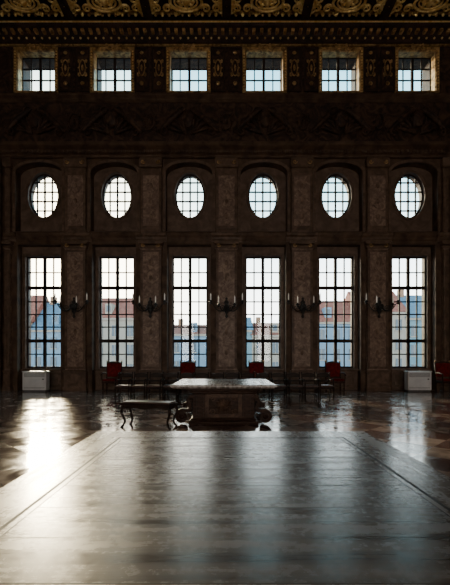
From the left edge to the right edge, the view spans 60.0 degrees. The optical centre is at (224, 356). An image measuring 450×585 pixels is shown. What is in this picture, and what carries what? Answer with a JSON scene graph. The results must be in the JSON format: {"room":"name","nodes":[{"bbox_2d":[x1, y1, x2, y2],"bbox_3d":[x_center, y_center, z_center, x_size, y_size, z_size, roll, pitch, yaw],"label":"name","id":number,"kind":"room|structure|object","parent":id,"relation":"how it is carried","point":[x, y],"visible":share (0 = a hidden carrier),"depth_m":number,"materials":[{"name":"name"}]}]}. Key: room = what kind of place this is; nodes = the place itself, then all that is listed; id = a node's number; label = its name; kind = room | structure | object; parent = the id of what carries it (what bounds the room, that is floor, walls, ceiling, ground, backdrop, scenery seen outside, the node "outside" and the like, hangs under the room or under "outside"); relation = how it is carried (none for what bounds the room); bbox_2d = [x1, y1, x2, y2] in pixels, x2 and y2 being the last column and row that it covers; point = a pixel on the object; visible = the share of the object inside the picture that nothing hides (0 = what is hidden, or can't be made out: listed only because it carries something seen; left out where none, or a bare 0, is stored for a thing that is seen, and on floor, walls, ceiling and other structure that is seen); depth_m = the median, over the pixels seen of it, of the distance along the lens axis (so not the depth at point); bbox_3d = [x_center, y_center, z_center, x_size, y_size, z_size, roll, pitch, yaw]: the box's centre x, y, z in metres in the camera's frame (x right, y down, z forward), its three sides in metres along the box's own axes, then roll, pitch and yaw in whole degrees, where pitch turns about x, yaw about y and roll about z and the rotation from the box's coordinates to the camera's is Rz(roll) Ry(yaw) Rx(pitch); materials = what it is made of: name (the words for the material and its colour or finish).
{"room":"palace hall","nodes":[
{"label":"palace hall","id":0,"kind":"room"},
{"bbox_2d":[0,158,1,390],"bbox_3d":[-8.880,-5.805,0.925,0.420,14.250,28.850,0,0,0],"label":"wall","id":1,"kind":"structure","parent":0,"point":[0,158],"depth_m":15.27,"materials":[{"name":"paint"}]},
{"bbox_2d":[0,391,449,487],"bbox_3d":[0.060,1.420,1.125,18.300,0.200,30.050,0,0,0],"label":"floor","id":2,"kind":"structure","parent":0,"point":[36,427],"depth_m":8.37,"materials":[{"name":"wood"}]},
{"bbox_2d":[22,371,49,391],"bbox_3d":[-7.240,0.930,14.950,0.940,0.780,0.320,0,0,0],"label":"heater","id":3,"kind":"object","parent":2,"relation":"on","point":[32,381],"visible":1,"depth_m":14.81,"materials":[{"name":"metal"}]},
{"bbox_2d":[100,360,121,392],"bbox_3d":[-4.274,0.725,14.771,0.709,1.190,0.677,0,0,0],"label":"velvet armchair","id":4,"kind":"object","parent":2,"relation":"on","point":[113,368],"visible":0.88,"depth_m":15.02,"materials":[{"name":"red fabric"}]},
{"bbox_2d":[114,372,132,401],"bbox_3d":[-3.048,0.889,11.782,0.464,0.868,0.520,0,0,0],"label":"wooden chair","id":5,"kind":"object","parent":2,"relation":"on","point":[118,386],"visible":0.9,"depth_m":11.74,"materials":[{"name":"brown wood"}]},
{"bbox_2d":[130,372,148,399],"bbox_3d":[-2.584,0.889,11.782,0.464,0.868,0.520,0,0,0],"label":"wooden chair","id":6,"kind":"object","parent":2,"relation":"on","point":[133,386],"visible":0.87,"depth_m":11.74,"materials":[{"name":"brown wood"}]},
{"bbox_2d":[120,400,177,429],"bbox_3d":[-1.432,1.079,7.380,1.029,0.482,0.421,0,0,14],"label":"bench","id":7,"kind":"object","parent":2,"relation":"on","point":[139,404],"visible":1,"depth_m":7.26,"materials":[{"name":"brown wood"}]},
{"bbox_2d":[146,372,163,400],"bbox_3d":[-2.115,0.889,11.782,0.464,0.868,0.520,0,0,2],"label":"wooden chair","id":8,"kind":"object","parent":2,"relation":"on","point":[149,386],"visible":0.89,"depth_m":11.74,"materials":[{"name":"brown wood"}]},
{"bbox_2d":[162,372,178,401],"bbox_3d":[-1.645,0.889,11.782,0.464,0.868,0.520,0,0,-2],"label":"wooden chair","id":9,"kind":"object","parent":2,"relation":"on","point":[164,386],"visible":0.78,"depth_m":11.92,"materials":[{"name":"brown wood"}]},
{"bbox_2d":[178,372,193,401],"bbox_3d":[-1.170,0.889,11.782,0.464,0.868,0.520,0,0,-1],"label":"wooden chair","id":10,"kind":"object","parent":2,"relation":"on","point":[182,374],"visible":0.54,"depth_m":11.98,"materials":[{"name":"brown wood"}]},
{"bbox_2d":[178,360,195,378],"bbox_3d":[-1.437,0.725,14.771,0.709,1.190,0.677,0,0,0],"label":"velvet armchair","id":11,"kind":"object","parent":2,"relation":"on","point":[187,366],"visible":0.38,"depth_m":15.02,"materials":[{"name":"red fabric"}]},
{"bbox_2d":[195,372,208,378],"bbox_3d":[-0.714,0.889,11.782,0.464,0.868,0.520,0,0,0],"label":"wooden chair","id":12,"kind":"object","parent":2,"relation":"on","point":[197,374],"visible":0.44,"depth_m":12.00,"materials":[{"name":"brown wood"}]},
{"bbox_2d":[210,372,224,378],"bbox_3d":[-0.245,0.889,11.782,0.464,0.868,0.520,0,0,2],"label":"wooden chair","id":13,"kind":"object","parent":2,"relation":"on","point":[212,374],"visible":0.27,"depth_m":12.00,"materials":[{"name":"brown wood"}]},
{"bbox_2d":[170,379,276,424],"bbox_3d":[-0.028,0.925,8.410,2.020,0.790,2.100,0,0,0],"label":"table","id":14,"kind":"object","parent":2,"relation":"on","point":[214,401],"visible":1,"depth_m":7.61,"materials":[{"name":"brown wood"}]},
{"bbox_2d":[0,431,449,584],"bbox_3d":[0.043,0.925,1.725,1.914,0.790,2.130,0,0,0],"label":"table","id":15,"kind":"object","parent":2,"relation":"on","point":[113,507],"visible":1,"depth_m":1.34,"materials":[{"name":"brown wood"}]},
{"bbox_2d":[225,372,239,378],"bbox_3d":[0.219,0.889,11.782,0.464,0.868,0.520,0,0,1],"label":"wooden chair","id":16,"kind":"object","parent":2,"relation":"on","point":[227,374],"visible":0.41,"depth_m":12.00,"materials":[{"name":"brown wood"}]},
{"bbox_2d":[240,372,255,399],"bbox_3d":[0.701,0.889,11.782,0.464,0.868,0.520,0,0,-2],"label":"wooden chair","id":17,"kind":"object","parent":2,"relation":"on","point":[241,373],"visible":0.37,"depth_m":11.99,"materials":[{"name":"brown wood"}]},
{"bbox_2d":[248,360,265,392],"bbox_3d":[1.210,0.725,14.771,0.709,1.190,0.677,0,0,0],"label":"velvet armchair","id":18,"kind":"object","parent":2,"relation":"on","point":[255,366],"visible":0.41,"depth_m":15.02,"materials":[{"name":"red fabric"}]},
{"bbox_2d":[255,372,271,401],"bbox_3d":[1.165,0.889,11.782,0.464,0.868,0.520,0,0,-1],"label":"wooden chair","id":19,"kind":"object","parent":2,"relation":"on","point":[268,373],"visible":0.6,"depth_m":11.98,"materials":[{"name":"brown wood"}]},
{"bbox_2d":[270,372,286,401],"bbox_3d":[1.621,0.889,11.782,0.464,0.868,0.520,0,0,1],"label":"wooden chair","id":20,"kind":"object","parent":2,"relation":"on","point":[284,386],"visible":0.83,"depth_m":11.74,"materials":[{"name":"brown wood"}]},
{"bbox_2d":[286,372,303,401],"bbox_3d":[2.096,0.889,11.782,0.464,0.868,0.520,0,0,-1],"label":"wooden chair","id":21,"kind":"object","parent":2,"relation":"on","point":[289,386],"visible":0.87,"depth_m":11.74,"materials":[{"name":"brown wood"}]},
{"bbox_2d":[301,372,319,401],"bbox_3d":[2.567,0.889,11.782,0.464,0.868,0.520,0,0,-2],"label":"wooden chair","id":22,"kind":"object","parent":2,"relation":"on","point":[305,386],"visible":0.91,"depth_m":11.74,"materials":[{"name":"brown wood"}]},
{"bbox_2d":[316,372,334,401],"bbox_3d":[3.019,0.889,11.782,0.464,0.868,0.520,0,0,0],"label":"wooden chair","id":23,"kind":"object","parent":2,"relation":"on","point":[329,386],"visible":0.91,"depth_m":11.75,"materials":[{"name":"brown wood"}]},
{"bbox_2d":[325,360,346,392],"bbox_3d":[4.160,0.725,14.771,0.709,1.190,0.677,0,0,0],"label":"velvet armchair","id":24,"kind":"object","parent":2,"relation":"on","point":[334,367],"visible":0.76,"depth_m":15.02,"materials":[{"name":"red fabric"}]},
{"bbox_2d":[404,371,431,391],"bbox_3d":[7.393,0.930,14.950,0.940,0.780,0.320,0,0,0],"label":"heater","id":25,"kind":"object","parent":2,"relation":"on","point":[414,381],"visible":1,"depth_m":14.81,"materials":[{"name":"metal"}]},
{"bbox_2d":[434,360,449,392],"bbox_3d":[8.396,0.725,14.771,0.709,1.190,0.677,0,0,0],"label":"velvet armchair","id":26,"kind":"object","parent":2,"relation":"on","point":[442,368],"visible":1,"depth_m":15.02,"materials":[{"name":"red fabric"}]},
{"bbox_2d":[0,46,449,140],"bbox_3d":[0.060,-10.605,15.635,18.300,4.650,1.030,0,0,0],"label":"wall","id":27,"kind":"structure","parent":0,"point":[8,111],"depth_m":15.12,"materials":[{"name":"brown wood"}]},
{"bbox_2d":[4,106,65,135],"bbox_3d":[-7.315,-9.079,15.000,2.383,1.138,0.220,0,0,0],"label":"carved pediment","id":28,"kind":"object","parent":27,"relation":"attached to","point":[34,119],"visible":1,"depth_m":14.95,"materials":[{"name":"brown wood"}]},
{"bbox_2d":[13,43,58,92],"bbox_3d":[-7.315,-11.160,15.266,1.720,1.854,0.548,0,0,0],"label":"window","id":29,"kind":"structure","parent":27,"relation":"in","point":[40,60],"depth_m":15.22,"materials":[{"name":"brown wood"}]},
{"bbox_2d":[58,47,89,91],"bbox_3d":[-5.840,-11.130,15.076,1.220,1.700,0.088,0,0,0],"label":"panel","id":30,"kind":"object","parent":27,"relation":"attached to","point":[59,48],"visible":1,"depth_m":15.06,"materials":[{"name":"brown wood"}]},
{"bbox_2d":[80,106,142,135],"bbox_3d":[-4.365,-9.079,15.000,2.383,1.138,0.220,0,0,0],"label":"carved pediment","id":31,"kind":"object","parent":27,"relation":"attached to","point":[111,119],"visible":1,"depth_m":14.95,"materials":[{"name":"brown wood"}]},
{"bbox_2d":[90,43,134,92],"bbox_3d":[-4.365,-11.160,15.266,1.720,1.854,0.548,0,0,0],"label":"window","id":32,"kind":"structure","parent":27,"relation":"in","point":[115,60],"depth_m":15.17,"materials":[{"name":"brown wood"}]},
{"bbox_2d":[134,47,165,91],"bbox_3d":[-2.890,-11.130,15.076,1.220,1.700,0.088,0,0,0],"label":"panel","id":33,"kind":"object","parent":27,"relation":"attached to","point":[135,48],"visible":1,"depth_m":15.06,"materials":[{"name":"brown wood"}]},
{"bbox_2d":[143,113,156,130],"bbox_3d":[-2.890,-9.069,15.050,0.565,0.705,0.084,0,0,0],"label":"cartouche","id":34,"kind":"object","parent":27,"relation":"attached to","point":[145,115],"visible":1,"depth_m":15.03,"materials":[{"name":"brown wood"}]},
{"bbox_2d":[157,106,218,135],"bbox_3d":[-1.415,-9.079,15.000,2.383,1.138,0.220,0,0,0],"label":"carved pediment","id":35,"kind":"object","parent":27,"relation":"attached to","point":[188,119],"visible":1,"depth_m":14.94,"materials":[{"name":"brown wood"}]},
{"bbox_2d":[166,43,210,92],"bbox_3d":[-1.415,-11.160,15.266,1.720,1.854,0.548,0,0,0],"label":"window","id":36,"kind":"structure","parent":27,"relation":"in","point":[189,60],"depth_m":15.12,"materials":[{"name":"brown wood"}]},
{"bbox_2d":[0,20,449,45],"bbox_3d":[0.084,-12.360,14.855,17.747,0.640,0.530,0,0,0],"label":"trim","id":37,"kind":"structure","parent":27,"relation":"attached to","point":[12,32],"depth_m":14.82,"materials":[{"name":"brown wood"}]},
{"bbox_2d":[0,93,449,102],"bbox_3d":[0.060,-10.000,15.020,17.700,0.280,0.200,0,0,0],"label":"trim","id":38,"kind":"structure","parent":27,"relation":"attached to","point":[4,97],"depth_m":15.01,"materials":[{"name":"paint"}]},
{"bbox_2d":[211,47,241,91],"bbox_3d":[0.060,-11.130,15.076,1.220,1.700,0.088,0,0,0],"label":"carved panel","id":39,"kind":"object","parent":27,"relation":"attached to","point":[212,48],"visible":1,"depth_m":15.06,"materials":[{"name":"brown wood"}]},
{"bbox_2d":[219,113,233,130],"bbox_3d":[0.060,-9.069,15.050,0.565,0.705,0.084,0,0,0],"label":"cartouche","id":40,"kind":"object","parent":27,"relation":"attached to","point":[231,115],"visible":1,"depth_m":15.03,"materials":[{"name":"brown wood"}]},
{"bbox_2d":[242,43,286,92],"bbox_3d":[1.535,-11.160,15.266,1.720,1.854,0.548,0,0,0],"label":"window","id":41,"kind":"structure","parent":27,"relation":"in","point":[263,60],"depth_m":15.12,"materials":[{"name":"brown wood"}]},
{"bbox_2d":[234,106,295,135],"bbox_3d":[1.535,-9.079,15.000,2.383,1.138,0.220,0,0,0],"label":"carved pediment","id":42,"kind":"object","parent":27,"relation":"attached to","point":[264,119],"visible":1,"depth_m":14.94,"materials":[{"name":"brown wood"}]},
{"bbox_2d":[287,47,318,91],"bbox_3d":[3.010,-11.130,15.076,1.220,1.700,0.088,0,0,0],"label":"carved panel","id":43,"kind":"object","parent":27,"relation":"attached to","point":[288,48],"visible":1,"depth_m":15.06,"materials":[{"name":"brown wood"}]},
{"bbox_2d":[319,43,362,92],"bbox_3d":[4.485,-11.160,15.266,1.720,1.854,0.548,0,0,0],"label":"window","id":44,"kind":"structure","parent":27,"relation":"in","point":[337,60],"depth_m":15.18,"materials":[{"name":"brown wood"}]},
{"bbox_2d":[311,106,372,135],"bbox_3d":[4.485,-9.079,15.000,2.383,1.138,0.220,0,0,0],"label":"carved pediment","id":45,"kind":"object","parent":27,"relation":"attached to","point":[341,119],"visible":1,"depth_m":14.95,"materials":[{"name":"brown wood"}]},
{"bbox_2d":[363,47,394,91],"bbox_3d":[5.960,-11.130,15.076,1.220,1.700,0.088,0,0,0],"label":"carved panel","id":46,"kind":"object","parent":27,"relation":"attached to","point":[364,48],"visible":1,"depth_m":15.06,"materials":[{"name":"brown wood"}]},
{"bbox_2d":[395,43,439,92],"bbox_3d":[7.435,-11.160,15.266,1.720,1.854,0.548,0,0,0],"label":"window","id":47,"kind":"structure","parent":27,"relation":"in","point":[411,60],"depth_m":15.17,"materials":[{"name":"brown wood"}]},
{"bbox_2d":[387,106,448,135],"bbox_3d":[7.435,-9.079,15.000,2.383,1.138,0.220,0,0,0],"label":"carved pediment","id":48,"kind":"object","parent":27,"relation":"attached to","point":[418,119],"visible":1,"depth_m":14.95,"materials":[{"name":"brown wood"}]},
{"bbox_2d":[0,0,449,19],"bbox_3d":[0.060,-12.930,1.125,18.300,0.500,30.050,0,0,0],"label":"ceiling","id":49,"kind":"structure","parent":0,"point":[307,7],"depth_m":14.64,"materials":[{"name":"brown wood"}]},
{"bbox_2d":[1,0,49,15],"bbox_3d":[-7.315,-12.820,14.100,1.750,0.220,1.059,0,0,0],"label":"rosette","id":50,"kind":"object","parent":49,"relation":"attached to","point":[22,6],"depth_m":14.25,"materials":[{"name":"gold metal"}]},
{"bbox_2d":[48,0,80,13],"bbox_3d":[-5.840,-12.820,14.170,1.068,0.220,0.779,0,0,0],"label":"rosette","id":51,"kind":"object","parent":49,"relation":"attached to","point":[72,4],"depth_m":14.21,"materials":[{"name":"gold metal"}]},
{"bbox_2d":[82,0,129,15],"bbox_3d":[-4.365,-12.820,14.100,1.750,0.220,1.059,0,0,0],"label":"rosette","id":52,"kind":"object","parent":49,"relation":"attached to","point":[103,6],"depth_m":14.24,"materials":[{"name":"gold metal"}]},
{"bbox_2d":[130,0,160,13],"bbox_3d":[-2.890,-12.820,14.170,1.068,0.220,0.779,0,0,0],"label":"rosette","id":53,"kind":"object","parent":49,"relation":"attached to","point":[153,4],"depth_m":14.21,"materials":[{"name":"gold metal"}]},
{"bbox_2d":[163,0,209,15],"bbox_3d":[-1.415,-12.820,14.100,1.750,0.220,1.059,0,0,0],"label":"rosette","id":54,"kind":"object","parent":49,"relation":"attached to","point":[185,6],"depth_m":14.25,"materials":[{"name":"gold metal"}]},
{"bbox_2d":[0,10,449,16],"bbox_3d":[0.060,-12.830,14.600,17.700,0.200,0.120,0,0,0],"label":"trim","id":55,"kind":"structure","parent":49,"relation":"attached to","point":[82,13],"depth_m":14.57,"materials":[{"name":"gold metal"}]},
{"bbox_2d":[212,0,240,13],"bbox_3d":[0.060,-12.820,14.170,1.068,0.220,0.779,0,0,0],"label":"rosette","id":56,"kind":"object","parent":49,"relation":"attached to","point":[218,4],"depth_m":14.21,"materials":[{"name":"gold metal"}]},
{"bbox_2d":[243,0,290,15],"bbox_3d":[1.535,-12.820,14.100,1.750,0.220,1.059,0,0,0],"label":"rosette","id":57,"kind":"object","parent":49,"relation":"attached to","point":[266,6],"depth_m":14.25,"materials":[{"name":"gold metal"}]},
{"bbox_2d":[292,0,322,13],"bbox_3d":[3.010,-12.820,14.170,1.068,0.220,0.779,0,0,0],"label":"rosette","id":58,"kind":"object","parent":49,"relation":"attached to","point":[299,4],"depth_m":14.21,"materials":[{"name":"gold metal"}]},
{"bbox_2d":[323,0,370,15],"bbox_3d":[4.485,-12.820,14.100,1.750,0.220,1.059,0,0,0],"label":"rosette","id":59,"kind":"object","parent":49,"relation":"attached to","point":[347,6],"depth_m":14.25,"materials":[{"name":"gold metal"}]},
{"bbox_2d":[373,0,405,13],"bbox_3d":[5.960,-12.820,14.170,1.068,0.220,0.779,0,0,0],"label":"rosette","id":60,"kind":"object","parent":49,"relation":"attached to","point":[380,4],"depth_m":14.21,"materials":[{"name":"gold metal"}]},
{"bbox_2d":[403,0,449,15],"bbox_3d":[7.435,-12.820,14.100,1.750,0.220,1.059,0,0,0],"label":"rosette","id":61,"kind":"object","parent":49,"relation":"attached to","point":[428,6],"depth_m":14.25,"materials":[{"name":"gold metal"}]},
{"bbox_2d":[2,159,449,390],"bbox_3d":[0.060,-3.380,15.750,18.300,9.800,0.800,0,0,0],"label":"wall","id":62,"kind":"structure","parent":0,"point":[26,219],"depth_m":15.66,"materials":[{"name":"paint"}]},
{"bbox_2d":[1,157,13,390],"bbox_3d":[-8.490,-3.230,15.230,0.360,9.100,0.240,0,0,0],"label":"pilaster","id":63,"kind":"object","parent":62,"relation":"attached to","point":[7,161],"visible":0.98,"depth_m":15.18,"materials":[{"name":"stone"}]},
{"bbox_2d":[3,232,16,241],"bbox_3d":[-8.428,-4.695,15.270,0.465,0.330,0.160,0,0,0],"label":"trim","id":64,"kind":"structure","parent":62,"relation":"attached to","point":[11,236],"depth_m":15.25,"materials":[{"name":"brown wood"}]},
{"bbox_2d":[13,159,64,242],"bbox_3d":[-7.315,-6.120,15.300,2.040,3.280,0.100,0,0,0],"label":"trim","id":65,"kind":"structure","parent":62,"relation":"attached to","point":[22,236],"depth_m":15.30,"materials":[{"name":"paint"}]},
{"bbox_2d":[27,257,60,367],"bbox_3d":[-7.315,-1.805,15.848,1.420,4.510,0.085,0,0,0],"label":"window","id":66,"kind":"structure","parent":62,"relation":"in","point":[44,287],"depth_m":15.81,"materials":[{"name":"brown wood"}]},
{"bbox_2d":[30,174,57,217],"bbox_3d":[-7.315,-6.503,15.850,1.200,1.810,0.080,0,0,0],"label":"window","id":67,"kind":"structure","parent":62,"relation":"in","point":[36,181],"depth_m":15.82,"materials":[{"name":"brown wood"}]},
{"bbox_2d":[62,157,88,390],"bbox_3d":[-5.840,-3.230,15.221,0.960,9.100,0.258,0,0,0],"label":"pilaster","id":68,"kind":"object","parent":62,"relation":"attached to","point":[75,372],"visible":1,"depth_m":15.21,"materials":[{"name":"stone"}]},
{"bbox_2d":[53,294,88,317],"bbox_3d":[-5.840,-1.968,14.815,1.380,0.930,0.730,0,0,0],"label":"sconce","id":69,"kind":"object","parent":68,"relation":"attached to","point":[73,306],"visible":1,"depth_m":14.77,"materials":[{"name":"black metal"}]},
{"bbox_2d":[60,232,91,241],"bbox_3d":[-5.840,-4.695,15.270,1.190,0.330,0.160,0,0,0],"label":"trim","id":70,"kind":"structure","parent":62,"relation":"attached to","point":[86,236],"depth_m":15.25,"materials":[{"name":"brown wood"}]},
{"bbox_2d":[88,159,139,242],"bbox_3d":[-4.365,-6.120,15.300,2.040,3.280,0.100,0,0,0],"label":"trim","id":71,"kind":"structure","parent":62,"relation":"attached to","point":[97,236],"depth_m":15.30,"materials":[{"name":"paint"}]},
{"bbox_2d":[100,257,133,367],"bbox_3d":[-4.365,-1.805,15.848,1.420,4.510,0.085,0,0,0],"label":"window","id":72,"kind":"structure","parent":62,"relation":"in","point":[117,287],"depth_m":15.81,"materials":[{"name":"brown wood"}]},
{"bbox_2d":[103,174,130,217],"bbox_3d":[-4.365,-6.503,15.850,1.200,1.810,0.080,0,0,0],"label":"window","id":73,"kind":"structure","parent":62,"relation":"in","point":[108,181],"depth_m":15.82,"materials":[{"name":"brown wood"}]},
{"bbox_2d":[138,157,163,390],"bbox_3d":[-2.890,-3.230,15.221,0.960,9.100,0.258,0,0,0],"label":"pilaster","id":74,"kind":"object","parent":62,"relation":"attached to","point":[151,171],"visible":0.98,"depth_m":15.21,"materials":[{"name":"stone"}]},
{"bbox_2d":[131,293,166,317],"bbox_3d":[-2.890,-1.968,14.815,1.380,0.930,0.730,0,0,0],"label":"sconce","id":75,"kind":"object","parent":74,"relation":"attached to","point":[149,307],"visible":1,"depth_m":14.77,"materials":[{"name":"black metal"}]},
{"bbox_2d":[136,232,166,241],"bbox_3d":[-2.890,-4.695,15.270,1.190,0.330,0.160,0,0,0],"label":"trim","id":76,"kind":"structure","parent":62,"relation":"attached to","point":[162,236],"depth_m":15.25,"materials":[{"name":"brown wood"}]},
{"bbox_2d":[163,159,214,242],"bbox_3d":[-1.415,-6.120,15.300,2.040,3.280,0.100,0,0,0],"label":"trim","id":77,"kind":"structure","parent":62,"relation":"attached to","point":[172,236],"depth_m":15.30,"materials":[{"name":"paint"}]},
{"bbox_2d":[173,257,206,367],"bbox_3d":[-1.415,-1.805,15.848,1.420,4.510,0.085,0,0,0],"label":"window","id":78,"kind":"structure","parent":62,"relation":"in","point":[190,287],"depth_m":15.81,"materials":[{"name":"brown wood"}]},
{"bbox_2d":[175,174,204,217],"bbox_3d":[-1.415,-6.503,15.850,1.200,1.810,0.080,0,0,0],"label":"window","id":79,"kind":"structure","parent":62,"relation":"in","point":[181,181],"depth_m":15.82,"materials":[{"name":"brown wood"}]},
{"bbox_2d":[0,141,449,158],"bbox_3d":[0.060,-8.040,15.140,17.700,0.480,0.420,0,0,0],"label":"trim","id":80,"kind":"structure","parent":62,"relation":"attached to","point":[12,149],"depth_m":15.09,"materials":[{"name":"paint"}]},
{"bbox_2d":[214,157,238,378],"bbox_3d":[0.060,-3.230,15.221,0.960,9.100,0.258,0,0,0],"label":"pilaster","id":81,"kind":"object","parent":62,"relation":"attached to","point":[226,167],"visible":0.97,"depth_m":15.21,"materials":[{"name":"stone"}]},
{"bbox_2d":[208,293,244,317],"bbox_3d":[0.060,-1.968,14.815,1.380,0.930,0.730,0,0,0],"label":"sconce","id":82,"kind":"object","parent":81,"relation":"attached to","point":[226,309],"visible":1,"depth_m":14.77,"materials":[{"name":"black metal"}]},
{"bbox_2d":[211,232,241,241],"bbox_3d":[0.060,-4.695,15.270,1.190,0.330,0.160,0,0,0],"label":"trim","id":83,"kind":"structure","parent":62,"relation":"attached to","point":[214,235],"depth_m":15.25,"materials":[{"name":"brown wood"}]},
{"bbox_2d":[246,257,279,367],"bbox_3d":[1.535,-1.805,15.848,1.420,4.510,0.085,0,0,0],"label":"window","id":84,"kind":"structure","parent":62,"relation":"in","point":[262,287],"depth_m":15.81,"materials":[{"name":"brown wood"}]},
{"bbox_2d":[248,174,277,217],"bbox_3d":[1.535,-6.503,15.850,1.200,1.810,0.080,0,0,0],"label":"window","id":85,"kind":"structure","parent":62,"relation":"in","point":[271,181],"depth_m":15.82,"materials":[{"name":"brown wood"}]},
{"bbox_2d":[238,159,289,242],"bbox_3d":[1.535,-6.120,15.300,2.040,3.280,0.100,0,0,0],"label":"trim","id":86,"kind":"structure","parent":62,"relation":"attached to","point":[247,236],"depth_m":15.30,"materials":[{"name":"paint"}]},
{"bbox_2d":[289,157,314,390],"bbox_3d":[3.010,-3.230,15.221,0.960,9.100,0.258,0,0,0],"label":"pilaster","id":87,"kind":"object","parent":62,"relation":"attached to","point":[301,171],"visible":0.98,"depth_m":15.21,"materials":[{"name":"stone"}]},
{"bbox_2d":[286,293,322,317],"bbox_3d":[3.010,-1.968,14.815,1.380,0.930,0.730,0,0,0],"label":"sconce","id":88,"kind":"object","parent":87,"relation":"attached to","point":[302,308],"visible":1,"depth_m":14.77,"materials":[{"name":"black metal"}]},
{"bbox_2d":[286,232,317,241],"bbox_3d":[3.010,-4.695,15.270,1.190,0.330,0.160,0,0,0],"label":"trim","id":89,"kind":"structure","parent":62,"relation":"attached to","point":[290,236],"depth_m":15.25,"materials":[{"name":"brown wood"}]},
{"bbox_2d":[319,257,352,367],"bbox_3d":[4.485,-1.805,15.848,1.420,4.510,0.085,0,0,0],"label":"window","id":90,"kind":"structure","parent":62,"relation":"in","point":[335,287],"depth_m":15.81,"materials":[{"name":"brown wood"}]},
{"bbox_2d":[322,174,349,217],"bbox_3d":[4.485,-6.503,15.850,1.200,1.810,0.080,0,0,0],"label":"window","id":91,"kind":"structure","parent":62,"relation":"in","point":[327,182],"depth_m":15.82,"materials":[{"name":"brown wood"}]},
{"bbox_2d":[313,159,364,242],"bbox_3d":[4.485,-6.120,15.300,2.040,3.280,0.100,0,0,0],"label":"trim","id":92,"kind":"structure","parent":62,"relation":"attached to","point":[323,236],"depth_m":15.30,"materials":[{"name":"paint"}]},
{"bbox_2d":[361,232,392,241],"bbox_3d":[5.960,-4.695,15.270,1.190,0.330,0.160,0,0,0],"label":"trim","id":93,"kind":"structure","parent":62,"relation":"attached to","point":[365,236],"depth_m":15.25,"materials":[{"name":"brown wood"}]},
{"bbox_2d":[364,157,390,390],"bbox_3d":[5.960,-3.230,15.221,0.960,9.100,0.258,0,0,0],"label":"pilaster","id":94,"kind":"object","parent":62,"relation":"attached to","point":[377,372],"visible":0.98,"depth_m":15.21,"materials":[{"name":"stone"}]},
{"bbox_2d":[364,293,399,317],"bbox_3d":[5.960,-1.968,14.815,1.380,0.930,0.730,0,0,0],"label":"sconce","id":95,"kind":"object","parent":94,"relation":"attached to","point":[379,306],"visible":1,"depth_m":14.77,"materials":[{"name":"black metal"}]},
{"bbox_2d":[392,257,425,367],"bbox_3d":[7.435,-1.805,15.848,1.420,4.510,0.085,0,0,0],"label":"window","id":96,"kind":"structure","parent":62,"relation":"in","point":[407,287],"depth_m":15.81,"materials":[{"name":"brown wood"}]},
{"bbox_2d":[395,174,422,217],"bbox_3d":[7.435,-6.503,15.850,1.200,1.810,0.080,0,0,0],"label":"window","id":97,"kind":"structure","parent":62,"relation":"in","point":[416,181],"depth_m":15.82,"materials":[{"name":"brown wood"}]},
{"bbox_2d":[388,159,440,242],"bbox_3d":[7.435,-6.120,15.300,2.040,3.280,0.100,0,0,0],"label":"trim","id":98,"kind":"structure","parent":62,"relation":"attached to","point":[398,236],"depth_m":15.30,"materials":[{"name":"paint"}]},
{"bbox_2d":[436,232,449,241],"bbox_3d":[8.547,-4.695,15.270,0.465,0.330,0.160,0,0,0],"label":"trim","id":99,"kind":"structure","parent":62,"relation":"attached to","point":[441,236],"depth_m":15.25,"materials":[{"name":"brown wood"}]},
{"label":"outside","id":100,"kind":"structure","parent":0,"visible":0},
{"bbox_3d":[0.000,10.420,73.300,180.000,0.200,113.400,0,0,0],"label":"town square","id":101,"kind":"object","parent":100,"visible":0},
{"bbox_2d":[31,295,48,324],"bbox_3d":[-34.500,-0.272,63.000,11.400,21.184,10.800,0,0,0],"label":"townhouse","id":102,"kind":"structure","parent":101,"relation":"on","point":[39,297],"depth_m":60.88,"materials":[{"name":"tile"}]},
{"bbox_2d":[31,297,60,365],"bbox_3d":[-25.500,0.323,63.000,7.400,19.994,10.800,0,0,0],"label":"townhouse","id":103,"kind":"structure","parent":101,"relation":"on","point":[49,305],"depth_m":58.00,"materials":[{"name":"stone"}]},
{"bbox_2d":[102,298,132,365],"bbox_3d":[-17.500,-0.049,63.000,9.400,20.738,10.800,0,0,0],"label":"townhouse","id":104,"kind":"structure","parent":101,"relation":"on","point":[122,306],"depth_m":58.00,"materials":[{"name":"tile"}]},
{"bbox_2d":[174,319,205,365],"bbox_3d":[-4.750,2.107,63.000,7.900,16.425,10.800,0,0,0],"label":"townhouse","id":105,"kind":"structure","parent":101,"relation":"on","point":[177,331],"depth_m":58.00,"materials":[{"name":"tile"}]},
{"bbox_2d":[247,317,252,365],"bbox_3d":[1.500,1.513,63.000,5.400,17.615,10.800,0,0,0],"label":"townhouse","id":106,"kind":"structure","parent":101,"relation":"on","point":[249,321],"depth_m":58.00,"materials":[{"name":"stone"}]},
{"bbox_2d":[251,317,278,365],"bbox_3d":[7.500,1.959,63.000,7.400,16.723,10.800,0,0,0],"label":"townhouse","id":107,"kind":"structure","parent":101,"relation":"on","point":[267,331],"depth_m":58.00,"materials":[{"name":"tile"}]},
{"bbox_2d":[320,303,349,365],"bbox_3d":[15.500,0.174,63.000,9.400,20.292,10.800,0,0,0],"label":"townhouse","id":108,"kind":"structure","parent":101,"relation":"on","point":[330,306],"depth_m":58.00,"materials":[{"name":"tile"}]},
{"bbox_2d":[345,292,405,365],"bbox_3d":[23.500,-0.570,63.000,7.400,21.779,10.800,0,0,0],"label":"townhouse","id":109,"kind":"structure","parent":101,"relation":"on","point":[347,298],"depth_m":58.00,"materials":[{"name":"tile"}]},
{"bbox_2d":[396,290,421,365],"bbox_3d":[32.500,-0.272,63.000,11.400,21.184,10.800,0,0,0],"label":"townhouse","id":110,"kind":"structure","parent":101,"relation":"on","point":[402,296],"depth_m":58.00,"materials":[{"name":"stone"}]}
]}

